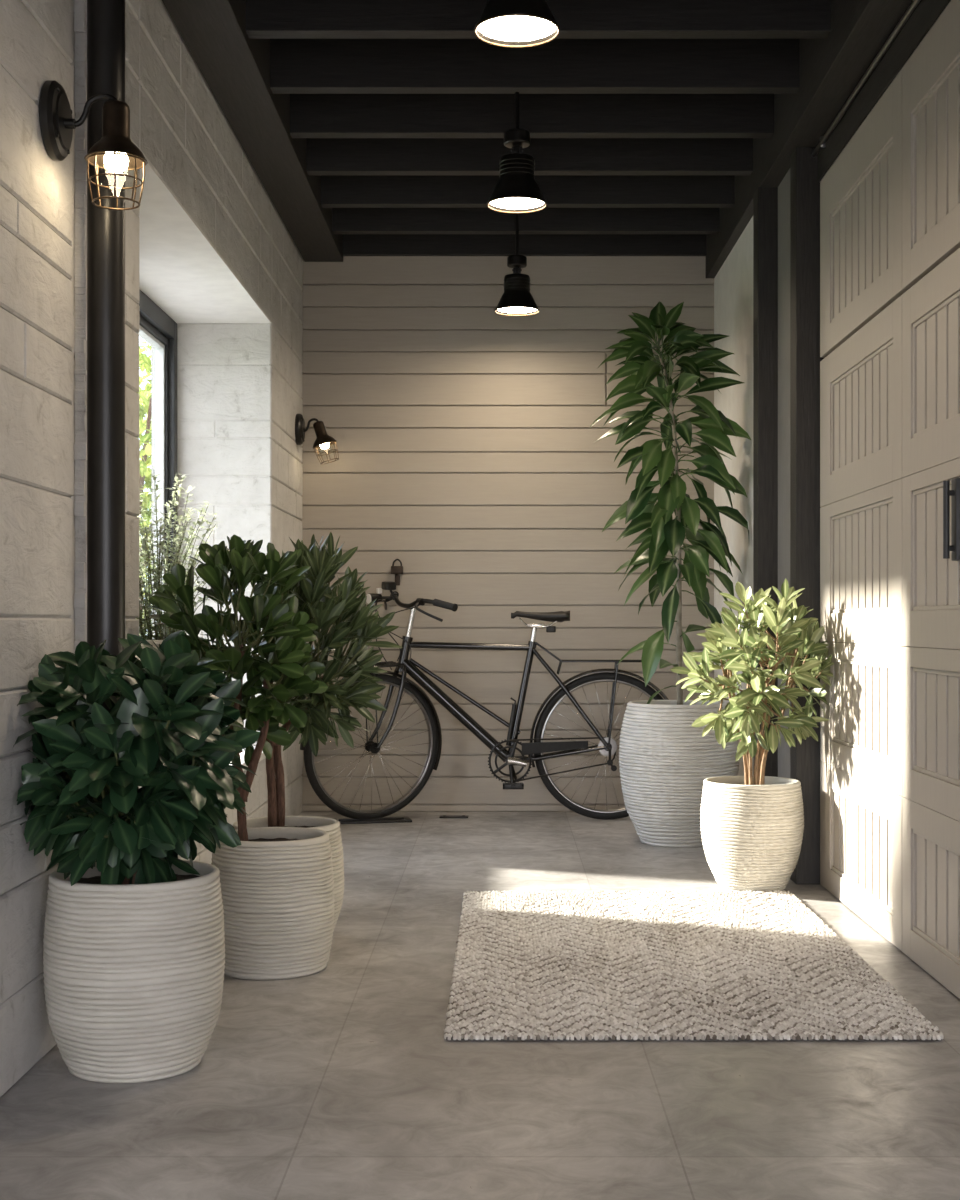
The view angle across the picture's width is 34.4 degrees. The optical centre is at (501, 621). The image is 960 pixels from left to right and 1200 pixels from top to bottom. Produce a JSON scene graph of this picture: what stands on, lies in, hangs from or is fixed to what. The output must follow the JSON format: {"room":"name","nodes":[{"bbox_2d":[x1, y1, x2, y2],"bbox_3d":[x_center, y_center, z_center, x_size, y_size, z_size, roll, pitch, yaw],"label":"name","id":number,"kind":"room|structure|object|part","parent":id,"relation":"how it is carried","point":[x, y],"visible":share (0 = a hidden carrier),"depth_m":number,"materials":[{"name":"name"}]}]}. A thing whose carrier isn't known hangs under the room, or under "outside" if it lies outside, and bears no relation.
{"room":"entrance hallway","nodes":[
{"label":"entrance hallway","id":0,"kind":"room"},
{"bbox_2d":[0,0,302,1096],"bbox_3d":[-1.217,-0.545,3.478,0.506,2.930,8.355,0,0,0],"label":"wall","id":1,"kind":"structure","parent":0,"point":[240,385],"depth_m":3.60,"materials":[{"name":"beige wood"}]},
{"bbox_2d":[39,80,147,209],"bbox_3d":[-0.862,-1.022,3.310,0.208,0.260,0.164,0,0,0],"label":"wall lamp","id":2,"kind":"object","parent":1,"relation":"attached to","point":[115,151],"visible":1,"depth_m":3.28,"materials":[{"name":"black metal"}]},
{"bbox_3d":[-0.949,-1.070,3.310,0.034,0.164,0.164,0,0,0],"label":"wall plate","id":3,"kind":"part","parent":2,"relation":"part of","materials":[{"name":"black metal"}]},
{"bbox_3d":[-0.880,-1.091,3.310,0.132,0.075,0.021,0,0,0],"label":"arm","id":4,"kind":"part","parent":2,"relation":"part of","materials":[{"name":"black metal"}]},
{"bbox_3d":[-0.824,-1.048,3.310,0.132,0.125,0.132,0,0,0],"label":"lamp shade","id":5,"kind":"part","parent":2,"relation":"part of","materials":[{"name":"brown metal"}]},
{"bbox_3d":[-0.824,-0.991,3.310,0.052,0.061,0.052,0,0,0],"label":"bulb","id":6,"kind":"part","parent":2,"relation":"part of","materials":[{"name":"white glass"}]},
{"bbox_2d":[87,0,124,861],"bbox_3d":[-0.908,-0.411,3.556,0.085,2.661,0.085,0,0,0],"label":"drain pipe","id":7,"kind":"object","parent":1,"relation":"attached to","point":[105,18],"visible":0.49,"depth_m":3.52,"materials":[{"name":"black metal"}]},
{"bbox_2d":[139,289,176,634],"bbox_3d":[-1.397,-0.366,5.857,0.077,1.768,1.274,0,0,0],"label":"window","id":8,"kind":"structure","parent":1,"relation":"in","point":[157,328],"depth_m":6.39,"materials":[{"name":"black metal"}]},
{"bbox_2d":[140,746,265,787],"bbox_3d":[-1.172,0.535,5.315,0.438,0.030,2.362,0,0,0],"label":"trim","id":9,"kind":"structure","parent":1,"relation":"attached to","point":[262,757],"depth_m":6.08,"materials":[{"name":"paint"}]},
{"bbox_2d":[137,466,216,648],"bbox_3d":[-1.125,-0.004,5.290,0.463,1.047,0.569,0,0,0],"label":"plant","id":10,"kind":"object","parent":9,"relation":"on","point":[145,611],"visible":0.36,"depth_m":5.23,"materials":[{"name":"green plant"}]},
{"bbox_2d":[146,639,162,648],"bbox_3d":[-1.164,0.290,5.279,0.227,0.460,0.224,0,0,0],"label":"pot","id":11,"kind":"object","parent":10,"relation":"on","point":[157,641],"depth_m":5.17,"materials":[{"name":"ceramic"}]},
{"bbox_2d":[139,158,270,322],"bbox_3d":[-1.219,-1.259,5.315,0.504,0.014,2.374,0,0,0],"label":"trim","id":12,"kind":"structure","parent":1,"relation":"attached to","point":[181,271],"depth_m":5.52,"materials":[{"name":"paint"}]},
{"bbox_2d":[162,0,342,261],"bbox_3d":[-0.862,-1.861,3.401,0.187,0.237,8.203,0,0,0],"label":"trim","id":13,"kind":"structure","parent":1,"relation":"attached to","point":[235,67],"depth_m":5.32,"materials":[{"name":"brown wood"}]},
{"bbox_2d":[295,414,338,464],"bbox_3d":[-0.866,-0.861,7.290,0.199,0.238,0.148,0,0,0],"label":"wall lamp","id":14,"kind":"object","parent":1,"relation":"attached to","point":[323,440],"visible":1,"depth_m":7.26,"materials":[{"name":"black metal"}]},
{"bbox_3d":[-0.949,-0.906,7.290,0.034,0.148,0.148,0,0,0],"label":"wall plate","id":15,"kind":"part","parent":14,"relation":"part of","materials":[{"name":"black metal"}]},
{"bbox_3d":[-0.902,-0.925,7.290,0.090,0.067,0.019,0,0,0],"label":"arm","id":16,"kind":"part","parent":14,"relation":"part of","materials":[{"name":"black metal"}]},
{"bbox_3d":[-0.834,-0.882,7.290,0.114,0.128,0.119,0,0,0],"label":"lamp shade","id":17,"kind":"part","parent":14,"relation":"part of","materials":[{"name":"brown metal"}]},
{"bbox_3d":[-0.834,-0.840,7.290,0.046,0.056,0.047,0,0,0],"label":"bulb","id":18,"kind":"part","parent":14,"relation":"part of","materials":[{"name":"white glass"}]},
{"bbox_2d":[0,812,959,1199],"bbox_3d":[0.000,0.980,3.478,3.500,0.120,8.355,0,0,0],"label":"floor","id":19,"kind":"structure","parent":0,"point":[343,1080],"depth_m":3.03,"materials":[{"name":"concrete"}]},
{"bbox_2d":[13,630,259,1082],"bbox_3d":[-0.730,0.469,3.185,0.446,0.902,0.537,0,0,0],"label":"potted shrub","id":20,"kind":"object","parent":19,"relation":"on","point":[134,945],"visible":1,"depth_m":3.07,"materials":[{"name":"green plant"}]},
{"bbox_2d":[43,860,224,1082],"bbox_3d":[-0.762,0.719,3.220,0.368,0.402,0.364,0,0,0],"label":"pot","id":21,"kind":"object","parent":20,"relation":"on","point":[134,961],"depth_m":3.07,"materials":[{"name":"ceramic"}]},
{"bbox_2d":[149,535,334,979],"bbox_3d":[-0.685,0.343,4.097,0.464,1.154,0.444,0,0,33],"label":"potted shrub","id":22,"kind":"object","parent":19,"relation":"on","point":[277,890],"visible":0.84,"depth_m":4.00,"materials":[{"name":"green plant"}]},
{"bbox_2d":[211,827,334,979],"bbox_3d":[-0.611,0.742,4.120,0.330,0.356,0.326,0,0,0],"label":"pot","id":23,"kind":"object","parent":22,"relation":"on","point":[277,890],"depth_m":3.98,"materials":[{"name":"ceramic"}]},
{"bbox_2d":[233,532,402,930],"bbox_3d":[-0.541,0.328,4.470,0.514,1.184,0.450,0,0,0],"label":"potted shrub","id":24,"kind":"object","parent":19,"relation":"on","point":[357,688],"visible":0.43,"depth_m":4.44,"materials":[{"name":"green plant"}]},
{"bbox_2d":[233,816,343,930],"bbox_3d":[-0.630,0.752,4.530,0.337,0.335,0.332,0,0,0],"label":"pot","id":25,"kind":"object","parent":24,"relation":"on","point":[331,826],"depth_m":4.51,"materials":[{"name":"ceramic"}]},
{"bbox_2d":[332,816,411,823],"bbox_3d":[-0.601,0.914,7.140,0.359,0.012,0.132,0,0,-12],"label":"stand","id":26,"kind":"object","parent":19,"relation":"on","point":[406,818],"visible":0.74,"depth_m":7.11,"materials":[{"name":"black metal"}]},
{"bbox_2d":[439,815,468,817],"bbox_3d":[-0.226,0.915,7.300,0.136,0.009,0.060,0,0,0],"label":"floor plate","id":27,"kind":"object","parent":19,"relation":"on","point":[441,816],"visible":1,"depth_m":7.28,"materials":[{"name":"black metal"}]},
{"bbox_2d":[300,581,668,819],"bbox_3d":[-0.033,0.364,7.217,1.758,1.109,0.547,0,0,0],"label":"bicycle","id":28,"kind":"object","parent":19,"relation":"on","point":[607,746],"visible":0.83,"depth_m":7.18,"materials":[{"name":"metal"}]},
{"bbox_2d":[382,581,395,599],"bbox_3d":[-0.526,-0.145,7.248,0.064,0.091,0.054,0,0,-30],"label":"light","id":29,"kind":"object","parent":28,"relation":"on","point":[386,585],"depth_m":7.24,"materials":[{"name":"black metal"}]},
{"bbox_3d":[-0.546,-0.097,7.356,0.059,0.080,0.179,0,0,-22],"label":"brake lever","id":30,"kind":"part","parent":28,"relation":"part of","materials":[{"name":"black metal"}]},
{"bbox_3d":[-0.424,-0.007,7.197,0.063,0.159,0.041,0,0,-26],"label":"stem","id":31,"kind":"part","parent":28,"relation":"part of","materials":[{"name":"metal"}]},
{"bbox_3d":[-0.338,-0.055,7.004,0.059,0.110,0.166,0,0,-40],"label":"brake lever","id":32,"kind":"part","parent":28,"relation":"part of","materials":[{"name":"black metal"}]},
{"bbox_3d":[0.015,0.374,7.200,0.984,0.573,0.123,0,0,0],"label":"frame","id":33,"kind":"part","parent":28,"relation":"part of","materials":[{"name":"black paint"}]},
{"bbox_3d":[0.174,0.044,7.200,0.195,0.130,0.073,0,0,0],"label":"seat post","id":34,"kind":"part","parent":28,"relation":"part of","materials":[{"name":"metal"}]},
{"bbox_2d":[546,626,555,631],"bbox_3d":[0.228,0.034,7.200,0.044,0.030,0.036,0,0,0],"label":"tail light","id":35,"kind":"object","parent":28,"relation":"attached to","point":[548,628],"depth_m":7.18,"materials":[{"name":"black plastic"}]},
{"bbox_3d":[0.283,0.637,7.158,0.493,0.213,0.009,0,0,-1],"label":"chain","id":36,"kind":"part","parent":28,"relation":"part of","materials":[{"name":"black metal"}]},
{"bbox_2d":[589,301,750,847],"bbox_3d":[0.737,-0.223,6.497,0.665,2.285,0.691,0,0,38],"label":"plant","id":37,"kind":"object","parent":19,"relation":"on","point":[665,761],"visible":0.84,"depth_m":6.35,"materials":[{"name":"green plant"}]},
{"bbox_3d":[0.738,0.627,6.470,0.500,0.585,0.504,0,0,0],"label":"pot","id":38,"kind":"part","parent":37,"relation":"part of","materials":[{"name":"grey ceramic"}]},
{"bbox_2d":[444,890,943,1040],"bbox_3d":[0.423,0.912,4.314,1.110,0.016,1.843,0,0,0],"label":"rug","id":39,"kind":"object","parent":19,"relation":"on","point":[530,965],"visible":1,"depth_m":4.00,"materials":[{"name":"fabric"}]},
{"bbox_2d":[670,578,834,891],"bbox_3d":[0.835,0.387,5.242,0.526,1.065,0.594,0,0,0],"label":"potted shrub","id":40,"kind":"object","parent":19,"relation":"on","point":[752,827],"visible":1,"depth_m":5.21,"materials":[{"name":"green plant"}]},
{"bbox_2d":[700,776,803,891],"bbox_3d":[0.865,0.734,5.365,0.356,0.372,0.352,0,0,0],"label":"pot","id":41,"kind":"object","parent":40,"relation":"attached to","point":[752,827],"depth_m":5.23,"materials":[{"name":"ceramic"}]},
{"bbox_2d":[301,256,713,811],"bbox_3d":[0.050,-0.545,7.579,2.500,2.930,0.151,0,0,0],"label":"wall","id":42,"kind":"structure","parent":0,"point":[470,457],"depth_m":7.50,"materials":[{"name":"paint"}]},
{"bbox_2d":[391,559,402,584],"bbox_3d":[-0.506,-0.241,7.481,0.058,0.129,0.045,0,0,0],"label":"wall hook","id":43,"kind":"object","parent":42,"relation":"attached to","point":[397,570],"visible":0.98,"depth_m":7.46,"materials":[{"name":"brown metal"}]},
{"bbox_2d":[343,234,705,255],"bbox_3d":[0.108,-1.877,7.487,1.767,0.215,0.033,0,0,0],"label":"trim","id":44,"kind":"structure","parent":42,"relation":"attached to","point":[353,244],"depth_m":7.47,"materials":[{"name":"black wood"}]},
{"bbox_2d":[714,13,941,775],"bbox_3d":[1.264,-0.545,3.402,0.473,2.930,8.205,0,0,0],"label":"wall","id":45,"kind":"structure","parent":0,"point":[733,283],"depth_m":6.73,"materials":[{"name":"paint"}]},
{"bbox_2d":[332,208,719,233],"bbox_3d":[0.108,-1.877,7.048,1.767,0.215,0.063,0,0,0],"label":"ceiling beam","id":46,"kind":"structure","parent":45,"relation":"attached to","point":[344,220],"depth_m":7.02,"materials":[{"name":"black wood"}]},
{"bbox_2d":[321,175,734,207],"bbox_3d":[0.108,-1.877,6.595,1.767,0.215,0.063,0,0,0],"label":"ceiling beam","id":47,"kind":"structure","parent":45,"relation":"attached to","point":[337,191],"depth_m":6.56,"materials":[{"name":"black wood"}]},
{"bbox_2d":[306,138,752,174],"bbox_3d":[0.108,-1.877,6.115,1.767,0.215,0.063,0,0,0],"label":"ceiling beam","id":48,"kind":"structure","parent":45,"relation":"attached to","point":[324,156],"depth_m":6.08,"materials":[{"name":"black wood"}]},
{"bbox_2d":[290,94,773,137],"bbox_3d":[0.108,-1.877,5.642,1.767,0.215,0.063,0,0,0],"label":"ceiling beam","id":49,"kind":"structure","parent":45,"relation":"attached to","point":[311,115],"depth_m":5.61,"materials":[{"name":"black wood"}]},
{"bbox_2d":[270,39,798,93],"bbox_3d":[0.108,-1.877,5.164,1.767,0.215,0.063,0,0,0],"label":"ceiling beam","id":50,"kind":"structure","parent":45,"relation":"attached to","point":[297,66],"depth_m":5.13,"materials":[{"name":"black wood"}]},
{"bbox_2d":[246,0,830,38],"bbox_3d":[0.108,-1.877,4.674,1.767,0.215,0.063,0,0,0],"label":"ceiling beam","id":51,"kind":"structure","parent":45,"relation":"attached to","point":[265,19],"depth_m":4.64,"materials":[{"name":"black wood"}]},
{"bbox_2d":[753,187,777,776],"bbox_3d":[1.020,-0.372,5.985,0.081,2.585,0.110,0,0,0],"label":"trim","id":52,"kind":"structure","parent":45,"relation":"attached to","point":[765,199],"depth_m":5.93,"materials":[{"name":"brown wood"}]},
{"bbox_2d":[778,169,789,777],"bbox_3d":[1.127,-0.380,5.775,0.145,2.600,0.490,0,0,0],"label":"trim","id":53,"kind":"structure","parent":45,"relation":"attached to","point":[784,187],"depth_m":5.79,"materials":[{"name":"grey wood"}]},
{"bbox_2d":[790,147,823,883],"bbox_3d":[1.083,-0.372,5.485,0.105,2.585,0.110,0,0,0],"label":"trim","id":54,"kind":"structure","parent":45,"relation":"attached to","point":[805,359],"depth_m":5.43,"materials":[{"name":"brown wood"}]},
{"bbox_2d":[706,0,912,277],"bbox_3d":[1.073,-1.821,3.401,0.175,0.317,8.203,0,0,0],"label":"ceiling beam","id":55,"kind":"structure","parent":45,"relation":"attached to","point":[831,68],"depth_m":5.02,"materials":[{"name":"brown wood"}]},
{"bbox_2d":[811,0,920,156],"bbox_3d":[1.095,-1.640,2.259,0.024,0.040,6.342,0,0,0],"label":"door track","id":56,"kind":"object","parent":45,"relation":"attached to","point":[822,144],"visible":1,"depth_m":4.62,"materials":[{"name":"black metal"}]},
{"bbox_2d":[818,0,950,181],"bbox_3d":[1.115,-1.603,2.365,0.020,0.125,6.130,0,0,0],"label":"trim","id":57,"kind":"structure","parent":45,"relation":"attached to","point":[926,13],"depth_m":4.50,"materials":[{"name":"brown wood"}]},
{"bbox_2d":[820,0,959,998],"bbox_3d":[1.118,-0.310,2.640,0.082,2.460,5.560,0,0,0],"label":"door","id":58,"kind":"structure","parent":45,"relation":"in","point":[890,200],"depth_m":4.33,"materials":[{"name":"paint"}]},
{"bbox_3d":[1.129,-1.195,2.602,0.030,0.370,5.283,0,0,0],"label":"grooved panel","id":59,"kind":"part","parent":58,"relation":"part of","materials":[{"name":"paint"}]},
{"bbox_3d":[1.129,-0.652,2.602,0.030,0.311,5.283,0,0,0],"label":"grooved panel","id":60,"kind":"part","parent":58,"relation":"part of","materials":[{"name":"paint"}]},
{"bbox_3d":[1.129,-0.193,2.602,0.030,0.325,5.283,0,0,0],"label":"grooved panel","id":61,"kind":"part","parent":58,"relation":"part of","materials":[{"name":"paint"}]},
{"bbox_3d":[1.129,0.261,2.602,0.030,0.278,5.283,0,0,0],"label":"grooved panel","id":62,"kind":"part","parent":58,"relation":"part of","materials":[{"name":"paint"}]},
{"bbox_3d":[1.129,0.698,2.602,0.030,0.275,5.283,0,0,0],"label":"grooved panel","id":63,"kind":"part","parent":58,"relation":"part of","materials":[{"name":"paint"}]},
{"bbox_3d":[1.099,-0.250,3.785,0.044,0.200,0.044,0,0,0],"label":"handle","id":64,"kind":"part","parent":58,"relation":"part of","materials":[{"name":"black metal"}]},
{"bbox_3d":[0.000,-2.082,3.536,3.200,0.197,8.473,0,0,0],"label":"ceiling","id":65,"kind":"structure","parent":0,"visible":0},
{"bbox_2d":[474,0,559,47],"bbox_3d":[0.035,-1.688,3.657,0.203,0.593,0.203,0,0,0],"label":"pendant lamp","id":66,"kind":"object","parent":65,"relation":"hanging from","point":[502,23],"visible":1,"depth_m":3.64,"materials":[{"name":"black metal"}]},
{"bbox_2d":[478,16,555,40],"bbox_3d":[0.035,-1.404,3.657,0.183,0.001,0.183,0,0,0],"label":"diffuser","id":67,"kind":"object","parent":66,"relation":"attached to","point":[490,28],"depth_m":3.67,"materials":[{"name":"white plastic"}]},
{"bbox_2d":[487,92,546,213],"bbox_3d":[0.050,-1.688,5.181,0.203,0.593,0.203,0,0,0],"label":"pendant lamp","id":68,"kind":"object","parent":65,"relation":"hanging from","point":[516,191],"visible":1,"depth_m":5.14,"materials":[{"name":"black metal"}]},
{"bbox_3d":[0.050,-1.477,5.181,0.203,0.170,0.203,0,0,0],"label":"lamp shade","id":69,"kind":"part","parent":68,"relation":"part of","materials":[{"name":"black metal"}]},
{"bbox_2d":[490,198,543,208],"bbox_3d":[0.050,-1.404,5.181,0.183,0.001,0.183,0,0,0],"label":"diffuser","id":70,"kind":"object","parent":68,"relation":"attached to","point":[495,203],"depth_m":5.20,"materials":[{"name":"white plastic"}]},
{"bbox_2d":[494,213,539,315],"bbox_3d":[0.067,-1.688,6.950,0.203,0.593,0.203,0,0,0],"label":"pendant lamp","id":71,"kind":"object","parent":65,"relation":"hanging from","point":[516,299],"visible":0.99,"depth_m":6.91,"materials":[{"name":"black metal"}]},
{"bbox_3d":[0.067,-1.477,6.950,0.203,0.170,0.203,0,0,0],"label":"lamp shade","id":72,"kind":"part","parent":71,"relation":"part of","materials":[{"name":"black metal"}]},
{"bbox_2d":[498,307,535,312],"bbox_3d":[0.067,-1.404,6.950,0.183,0.001,0.183,0,0,0],"label":"diffuser","id":73,"kind":"object","parent":71,"relation":"attached to","point":[500,309],"depth_m":6.97,"materials":[{"name":"white plastic"}]},
{"bbox_3d":[-3.625,1.100,15.000,3.750,0.120,90.000,0,0,0],"label":"path","id":74,"kind":"object","parent":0,"visible":0},
{"bbox_2d":[136,341,150,634],"bbox_3d":[-3.501,-1.156,14.603,2.518,4.424,2.563,0,0,-37],"label":"tree","id":75,"kind":"object","parent":74,"relation":"on","point":[145,408],"visible":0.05,"depth_m":14.33,"materials":[{"name":"green plant"}]},
{"bbox_2d":[139,348,150,601],"bbox_3d":[-4.966,-1.780,18.037,3.692,5.670,3.647,0,0,0],"label":"tree","id":76,"kind":"object","parent":74,"relation":"on","point":[140,365],"visible":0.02,"depth_m":18.73,"materials":[{"name":"green plant"}]}
]}

